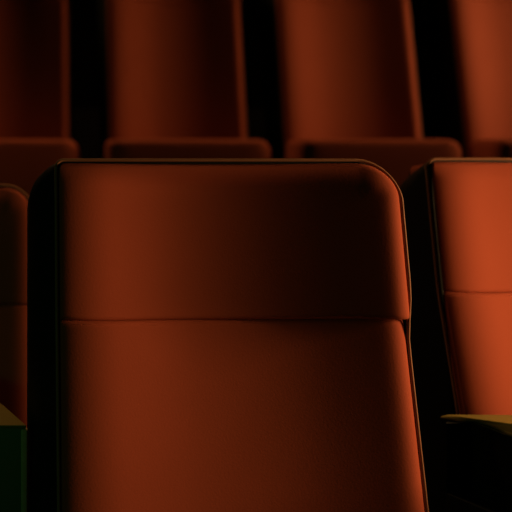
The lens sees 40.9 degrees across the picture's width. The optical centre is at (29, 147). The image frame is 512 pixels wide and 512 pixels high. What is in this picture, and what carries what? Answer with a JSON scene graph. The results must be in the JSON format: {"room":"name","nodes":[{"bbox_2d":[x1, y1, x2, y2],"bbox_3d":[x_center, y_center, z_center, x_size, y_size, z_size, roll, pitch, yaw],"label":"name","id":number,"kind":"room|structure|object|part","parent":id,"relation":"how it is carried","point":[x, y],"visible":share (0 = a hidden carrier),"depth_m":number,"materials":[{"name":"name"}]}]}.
{"room":"auditorium","nodes":[
{"label":"auditorium","id":0,"kind":"room"},
{"bbox_2d":[72,0,432,108],"bbox_3d":[0.000,-1.314,5.075,8.000,5.300,0.150,0,0,0],"label":"wall","id":1,"kind":"structure","parent":0,"point":[85,45],"depth_m":5.00,"materials":[{"name":"black"}]},
{"bbox_2d":[73,109,434,157],"bbox_3d":[0.000,0.579,1.250,8.000,1.514,7.500,0,0,0],"label":"floor","id":2,"kind":"structure","parent":0,"point":[86,122],"depth_m":2.78,"materials":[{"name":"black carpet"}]},
{"bbox_2d":[0,403,27,511],"bbox_3d":[-0.094,0.794,0.867,0.191,0.884,0.176,0,0,0],"label":"armrest","id":3,"kind":"object","parent":2,"relation":"on","point":[13,432],"visible":1,"depth_m":0.78,"materials":[{"name":"green paint"}]},
{"bbox_3d":[-0.007,0.413,0.783,0.008,0.110,0.008,0,0,0],"label":"edge trim","id":4,"kind":"part","parent":3,"relation":"part of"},
{"bbox_2d":[0,184,28,427],"bbox_3d":[-0.221,0.649,0.987,0.470,1.173,0.375,0,0,0],"label":"seat","id":5,"kind":"object","parent":2,"relation":"on","point":[13,200],"visible":0.6,"depth_m":1.03,"materials":[{"name":"orange fabric"}]},
{"bbox_2d":[0,304,26,427],"bbox_3d":[-0.215,0.564,0.999,0.434,0.600,0.194,0,0,0],"label":"cushion","id":6,"kind":"object","parent":5,"relation":"on","point":[13,317],"depth_m":1.02,"materials":[{"name":"red fabric"}]},
{"bbox_2d":[0,0,79,195],"bbox_3d":[-0.094,-0.082,1.981,0.485,1.222,0.373,0,0,0],"label":"seat","id":7,"kind":"object","parent":2,"relation":"on","point":[36,72],"visible":0.76,"depth_m":2.00,"materials":[{"name":"orange fabric"}]},
{"bbox_2d":[0,0,67,138],"bbox_3d":[-0.094,-0.192,2.008,0.434,0.601,0.166,0,0,0],"label":"cushion","id":8,"kind":"object","parent":7,"relation":"on","point":[33,33],"depth_m":2.01,"materials":[{"name":"red fabric"}]},
{"bbox_2d":[0,139,79,195],"bbox_3d":[-0.094,0.106,1.857,0.485,0.265,0.126,0,0,0],"label":"seat cushion","id":9,"kind":"object","parent":7,"relation":"on","point":[22,161],"depth_m":1.80,"materials":[{"name":"red fabric"}]},
{"bbox_2d":[98,0,270,157],"bbox_3d":[0.472,-0.082,1.976,0.485,1.222,0.373,0,0,0],"label":"seat","id":10,"kind":"object","parent":2,"relation":"on","point":[172,79],"visible":0.69,"depth_m":1.99,"materials":[{"name":"orange fabric"}]},
{"bbox_2d":[105,139,270,157],"bbox_3d":[0.472,0.106,1.852,0.485,0.265,0.126,0,0,0],"label":"seat cushion","id":11,"kind":"object","parent":10,"relation":"on","point":[114,148],"depth_m":1.79,"materials":[{"name":"red fabric"}]},
{"bbox_2d":[27,158,428,511],"bbox_3d":[0.247,0.625,0.721,0.501,1.222,0.373,0,0,0],"label":"seat","id":12,"kind":"object","parent":2,"relation":"on","point":[204,334],"visible":1,"depth_m":0.78,"materials":[{"name":"orange fabric"}]},
{"bbox_2d":[59,318,423,511],"bbox_3d":[0.255,0.515,0.739,0.434,0.600,0.185,0,0,0],"label":"cushion","id":13,"kind":"object","parent":12,"relation":"on","point":[156,414],"depth_m":0.76,"materials":[{"name":"red fabric"}]},
{"bbox_2d":[260,0,460,186],"bbox_3d":[1.028,-0.082,1.971,0.485,1.222,0.373,0,0,0],"label":"seat","id":14,"kind":"object","parent":2,"relation":"on","point":[339,76],"visible":0.68,"depth_m":1.99,"materials":[{"name":"orange fabric"}]},
{"bbox_2d":[276,0,420,144],"bbox_3d":[1.028,-0.192,1.998,0.434,0.601,0.166,0,0,0],"label":"cushion","id":15,"kind":"object","parent":14,"relation":"on","point":[345,69],"depth_m":1.99,"materials":[{"name":"red fabric"}]},
{"bbox_2d":[286,139,460,186],"bbox_3d":[1.028,0.106,1.847,0.485,0.265,0.126,0,0,0],"label":"seat cushion","id":16,"kind":"object","parent":14,"relation":"on","point":[396,157],"depth_m":1.79,"materials":[{"name":"red fabric"}]},
{"bbox_2d":[399,158,511,511],"bbox_3d":[0.846,0.626,0.878,0.485,1.221,0.373,0,0,0],"label":"seat","id":17,"kind":"object","parent":2,"relation":"on","point":[458,211],"visible":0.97,"depth_m":0.94,"materials":[{"name":"orange fabric"}]},
{"bbox_2d":[443,291,511,414],"bbox_3d":[0.846,0.517,0.896,0.434,0.600,0.184,0,0,0],"label":"cushion","id":18,"kind":"object","parent":17,"relation":"on","point":[477,325],"depth_m":0.91,"materials":[{"name":"red fabric"}]},
{"bbox_2d":[425,0,511,157],"bbox_3d":[1.600,-0.082,1.971,0.485,1.222,0.373,0,0,0],"label":"seat","id":19,"kind":"object","parent":2,"relation":"on","point":[470,41],"visible":0.74,"depth_m":2.00,"materials":[{"name":"orange fabric"}]},
{"bbox_2d":[473,139,511,157],"bbox_3d":[1.600,0.106,1.847,0.485,0.265,0.126,0,0,0],"label":"seat cushion","id":20,"kind":"object","parent":19,"relation":"on","point":[483,148],"depth_m":1.81,"materials":[{"name":"red fabric"}]},
{"bbox_2d":[440,415,511,511],"bbox_3d":[0.642,0.806,0.755,0.274,0.860,0.230,0,0,0],"label":"armrest","id":21,"kind":"object","parent":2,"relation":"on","point":[479,447],"visible":1,"depth_m":0.84,"materials":[{"name":"wood"},{"name":"black painted metal"}]},
{"bbox_3d":[0.645,0.572,0.757,0.015,0.188,0.232,0,0,-32],"label":"plate","id":22,"kind":"part","parent":21,"relation":"part of","materials":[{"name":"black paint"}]}
]}

